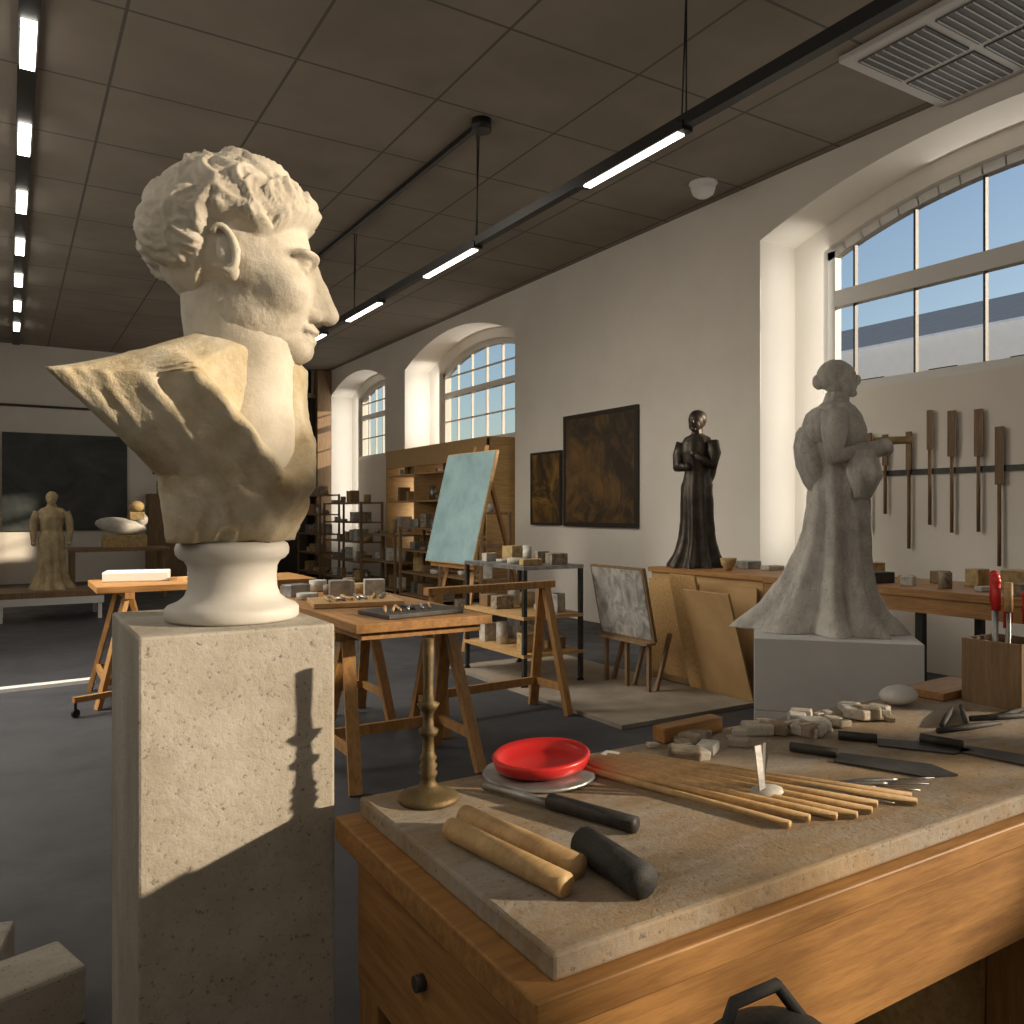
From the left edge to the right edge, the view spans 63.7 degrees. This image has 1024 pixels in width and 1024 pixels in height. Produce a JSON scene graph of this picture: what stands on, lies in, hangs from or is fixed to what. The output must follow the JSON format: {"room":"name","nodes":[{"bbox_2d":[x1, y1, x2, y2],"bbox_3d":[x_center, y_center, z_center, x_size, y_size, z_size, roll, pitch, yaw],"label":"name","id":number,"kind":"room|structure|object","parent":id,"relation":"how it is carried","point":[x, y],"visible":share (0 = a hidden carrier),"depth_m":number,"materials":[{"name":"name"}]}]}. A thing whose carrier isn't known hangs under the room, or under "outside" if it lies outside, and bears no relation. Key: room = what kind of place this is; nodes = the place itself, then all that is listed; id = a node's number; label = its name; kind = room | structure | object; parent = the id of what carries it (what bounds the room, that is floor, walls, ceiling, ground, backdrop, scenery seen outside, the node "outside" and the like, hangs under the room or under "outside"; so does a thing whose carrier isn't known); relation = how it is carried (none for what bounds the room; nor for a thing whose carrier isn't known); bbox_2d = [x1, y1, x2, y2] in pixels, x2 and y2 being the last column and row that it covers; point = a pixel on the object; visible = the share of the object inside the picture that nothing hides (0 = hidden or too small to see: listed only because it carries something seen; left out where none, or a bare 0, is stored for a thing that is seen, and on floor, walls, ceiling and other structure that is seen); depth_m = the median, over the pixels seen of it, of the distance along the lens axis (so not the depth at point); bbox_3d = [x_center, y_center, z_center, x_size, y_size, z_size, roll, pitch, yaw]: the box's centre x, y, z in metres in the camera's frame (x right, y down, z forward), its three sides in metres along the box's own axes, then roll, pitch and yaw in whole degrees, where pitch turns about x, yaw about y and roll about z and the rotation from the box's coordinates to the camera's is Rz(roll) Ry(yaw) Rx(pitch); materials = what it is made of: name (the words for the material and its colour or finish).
{"room":"sculpture studio","nodes":[
{"label":"sculpture studio","id":0,"kind":"room"},
{"bbox_2d":[0,342,313,584],"bbox_3d":[-9.816,-1.000,17.616,12.600,5.000,0.300,0,0,-31],"label":"wall","id":1,"kind":"structure","parent":0,"point":[24,379],"depth_m":17.44,"materials":[{"name":"paint"}]},
{"bbox_2d":[0,403,89,410],"bbox_3d":[-9.727,-2.220,17.471,12.000,0.050,0.040,0,0,-31],"label":"rail","id":2,"kind":"object","parent":1,"relation":"attached to","point":[1,404],"depth_m":17.36,"materials":[{"name":"black metal"}]},
{"bbox_2d":[2,432,126,530],"bbox_3d":[-9.508,-0.630,17.593,2.350,2.050,0.050,0,0,-31],"label":"blackboard","id":3,"kind":"object","parent":1,"relation":"attached to","point":[87,474],"visible":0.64,"depth_m":17.55,"materials":[{"name":"paint"}]},
{"bbox_2d":[277,370,330,573],"bbox_3d":[-5.271,-0.990,20.027,1.720,4.980,0.300,0,0,-31],"label":"shelving unit","id":4,"kind":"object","parent":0,"point":[319,402],"depth_m":20.24,"materials":[{"name":"brown wood"}]},
{"bbox_2d":[0,0,941,370],"bbox_3d":[-2.990,-3.600,6.962,13.150,0.200,25.600,0,0,-31],"label":"ceiling","id":5,"kind":"structure","parent":0,"point":[351,98],"depth_m":7.37,"materials":[{"name":"tile"}]},
{"bbox_2d":[12,0,40,344],"bbox_3d":[-3.805,-3.458,6.464,0.130,0.081,24.600,0,0,-31],"label":"ceiling light strip","id":6,"kind":"object","parent":5,"relation":"attached to","point":[29,11],"depth_m":7.40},
{"bbox_2d":[315,0,918,340],"bbox_3d":[-2.439,-2.966,10.959,0.235,1.067,18.750,0,0,-31],"label":"pendant lights","id":7,"kind":"object","parent":5,"relation":"hanging from","point":[873,13],"depth_m":5.74},
{"bbox_2d":[689,177,717,199],"bbox_3d":[2.032,-3.419,8.762,0.300,0.159,0.300,0,0,-31],"label":"smoke detector","id":8,"kind":"object","parent":5,"relation":"attached to","point":[702,188],"depth_m":8.67,"materials":[{"name":"white plastic"}]},
{"bbox_2d":[839,0,1023,107],"bbox_3d":[3.442,-3.463,6.108,1.360,0.070,1.360,0,0,-31],"label":"ceiling vent","id":9,"kind":"object","parent":5,"relation":"in","point":[951,51],"depth_m":6.16,"materials":[{"name":"white metal"}]},
{"bbox_2d":[0,572,958,1023],"bbox_3d":[-2.990,1.585,6.962,13.150,0.230,25.600,0,0,-31],"label":"floor","id":10,"kind":"structure","parent":0,"point":[56,766],"depth_m":5.10,"materials":[{"name":"concrete"}]},
{"bbox_2d":[0,921,84,1023],"bbox_3d":[-1.587,1.415,2.502,0.632,0.170,0.314,0,0,37],"label":"stone blocks","id":11,"kind":"object","parent":10,"relation":"on","point":[45,984],"visible":1,"depth_m":2.38},
{"bbox_2d":[0,491,103,623],"bbox_3d":[-6.572,0.602,11.730,1.300,1.796,0.900,0,0,-31],"label":"statue","id":12,"kind":"object","parent":10,"relation":"on","point":[52,584],"visible":1,"depth_m":11.63,"materials":[{"name":"beige stone"}]},
{"bbox_2d":[66,501,170,596],"bbox_3d":[-6.933,0.650,14.500,1.600,1.700,0.900,0,0,-31],"label":"table","id":13,"kind":"object","parent":10,"relation":"on","point":[130,537],"visible":0.98,"depth_m":14.42,"materials":[{"name":"brown wood"}]},
{"bbox_2d":[145,481,187,576],"bbox_3d":[-9.016,0.405,17.553,7.300,2.190,0.600,0,0,-31],"label":"tall cabinet","id":14,"kind":"object","parent":10,"relation":"on","point":[154,532],"visible":0.09,"depth_m":18.06,"materials":[{"name":"brown wood"}]},
{"bbox_2d":[44,146,338,1023],"bbox_3d":[-0.702,0.347,1.830,0.598,2.306,0.514,0,0,-31],"label":"bust","id":15,"kind":"object","parent":10,"relation":"on","point":[223,694],"visible":1,"depth_m":1.71,"materials":[{"name":"stone"}]},
{"bbox_2d":[71,569,315,717],"bbox_3d":[-2.654,0.997,6.887,1.882,1.015,1.003,0,0,-31],"label":"work table","id":16,"kind":"object","parent":10,"relation":"on","point":[124,584],"visible":0.41,"depth_m":6.64,"materials":[{"name":"brown wood"}]},
{"bbox_2d":[279,577,491,795],"bbox_3d":[-0.987,0.984,5.331,0.855,1.044,2.070,0,0,-31],"label":"trestle table","id":17,"kind":"object","parent":10,"relation":"on","point":[363,611],"visible":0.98,"depth_m":4.84,"materials":[{"name":"brown wood"}]},
{"bbox_2d":[297,486,511,615],"bbox_3d":[-2.477,0.430,15.470,0.743,2.141,9.880,0,0,-28],"label":"shelving units","id":18,"kind":"object","parent":10,"relation":"on","point":[395,555],"visible":0.75,"depth_m":15.69,"materials":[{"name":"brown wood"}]},
{"bbox_2d":[386,436,514,598],"bbox_3d":[-1.021,0.158,14.801,0.980,2.685,4.030,0,0,-31],"label":"storage unit","id":19,"kind":"object","parent":10,"relation":"on","point":[414,476],"visible":0.37,"depth_m":15.04,"materials":[{"name":"brown wood"}]},
{"bbox_2d":[425,445,528,651],"bbox_3d":[-0.254,0.376,9.457,1.212,2.259,1.066,0,0,-31],"label":"easel","id":20,"kind":"object","parent":10,"relation":"on","point":[467,485],"visible":0.79,"depth_m":9.21,"materials":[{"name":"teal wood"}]},
{"bbox_2d":[409,580,572,738],"bbox_3d":[-0.140,1.012,5.948,1.137,0.984,0.493,0,0,-35],"label":"sawhorse","id":21,"kind":"object","parent":10,"relation":"on","point":[544,601],"visible":0.8,"depth_m":6.11,"materials":[{"name":"brown wood"}]},
{"bbox_2d":[449,655,753,729],"bbox_3d":[0.632,1.485,7.122,1.300,0.030,2.600,0,0,-31],"label":"floor mat","id":22,"kind":"object","parent":10,"relation":"on","point":[610,702],"visible":0.79,"depth_m":6.60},
{"bbox_2d":[464,545,583,687],"bbox_3d":[0.089,0.906,7.494,0.640,1.188,1.050,0,0,-31],"label":"shelf unit","id":23,"kind":"object","parent":22,"relation":"on","point":[514,636],"visible":0.81,"depth_m":7.30,"materials":[{"name":"wood"}]},
{"bbox_2d":[590,564,672,691],"bbox_3d":[1.023,0.977,7.010,0.373,1.046,0.700,0,0,-31],"label":"stand","id":24,"kind":"object","parent":22,"relation":"on","point":[622,594],"visible":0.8,"depth_m":6.92,"materials":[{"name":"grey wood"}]},
{"bbox_2d":[335,570,1023,1023],"bbox_3d":[1.215,0.844,2.265,3.265,1.313,0.800,0,0,-31],"label":"workbench","id":25,"kind":"object","parent":10,"relation":"on","point":[866,858],"visible":1,"depth_m":1.56,"materials":[{"name":"wood"},{"name":"stone"},{"name":"black metal"}]},
{"bbox_2d":[668,574,753,702],"bbox_3d":[1.584,1.003,6.631,0.332,0.976,0.730,0,0,-31],"label":"leaning boards","id":26,"kind":"object","parent":10,"relation":"on","point":[715,662],"visible":0.89,"depth_m":6.58,"materials":[{"name":"brown wood"}]},
{"bbox_2d":[713,977,821,1023],"bbox_3d":[0.352,1.065,1.035,0.340,0.874,0.340,0,0,-31],"label":"bucket","id":27,"kind":"object","parent":10,"relation":"on","point":[792,1013],"visible":1,"depth_m":1.09,"materials":[{"name":"black metal"}]},
{"bbox_2d":[729,359,924,719],"bbox_3d":[1.800,0.302,4.851,1.021,2.396,0.800,0,0,17],"label":"statue","id":28,"kind":"object","parent":10,"relation":"on","point":[825,634],"visible":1,"depth_m":4.64,"materials":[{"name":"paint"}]},
{"bbox_2d":[648,410,1023,694],"bbox_3d":[3.061,0.284,5.383,0.865,2.433,5.600,0,0,-31],"label":"bench","id":29,"kind":"object","parent":10,"relation":"on","point":[696,553],"visible":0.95,"depth_m":7.01,"materials":[{"name":"brown wood"}]},
{"bbox_2d":[331,72,1023,677],"bbox_3d":[2.473,-1.000,10.296,0.250,5.000,25.000,0,0,-31],"label":"wall","id":30,"kind":"structure","parent":0,"point":[896,409],"depth_m":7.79,"materials":[{"name":"paint"}]},
{"bbox_2d":[359,381,384,459],"bbox_3d":[-3.026,-2.165,19.241,0.165,1.770,2.700,0,0,-31],"label":"window","id":31,"kind":"structure","parent":30,"relation":"in","point":[374,389],"depth_m":19.70,"materials":[{"name":"white"}]},
{"bbox_2d":[443,338,514,442],"bbox_3d":[-0.473,-2.200,15.059,0.165,1.840,3.500,0,0,-31],"label":"window","id":32,"kind":"structure","parent":30,"relation":"in","point":[447,395],"depth_m":15.54,"materials":[{"name":"white"}]},
{"bbox_2d":[530,450,562,524],"bbox_3d":[0.507,-0.350,12.178,0.059,1.080,0.800,0,0,-31],"label":"picture","id":33,"kind":"object","parent":30,"relation":"attached to","point":[546,468],"visible":1,"depth_m":12.14,"materials":[{"name":"paint"}]},
{"bbox_2d":[563,404,639,527],"bbox_3d":[1.174,-0.580,11.085,0.059,1.560,1.620,0,0,-31],"label":"picture","id":34,"kind":"object","parent":30,"relation":"attached to","point":[601,449],"visible":1,"depth_m":10.97,"materials":[{"name":"paint"}]},
{"bbox_2d":[824,149,1023,393],"bbox_3d":[4.433,-2.185,7.023,0.165,1.870,4.170,0,0,-31],"label":"window","id":35,"kind":"structure","parent":30,"relation":"in","point":[986,261],"depth_m":7.89,"materials":[{"name":"white metal"}]},
{"bbox_2d":[866,409,1023,565],"bbox_3d":[4.239,-0.152,7.098,0.065,1.589,4.000,0,0,-31],"label":"tool rack","id":36,"kind":"object","parent":30,"relation":"attached to","point":[999,467],"visible":0.65,"depth_m":7.46,"materials":[{"name":"wood"}]},
{"bbox_2d":[873,436,912,443],"bbox_3d":[2.175,-0.408,4.705,0.211,0.035,0.234,0,0,-31],"label":"tray","id":37,"kind":"object","parent":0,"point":[898,439],"depth_m":4.63,"materials":[{"name":"brown wood"}]},
{"label":"outside","id":38,"kind":"structure","parent":0,"visible":0},
{"bbox_2d":[841,292,1023,380],"bbox_3d":[25.706,-3.700,25.064,10.800,10.400,71.000,0,0,-31],"label":"building","id":39,"kind":"structure","parent":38,"point":[953,336],"depth_m":32.15,"materials":[{"name":"grey"}]}
]}

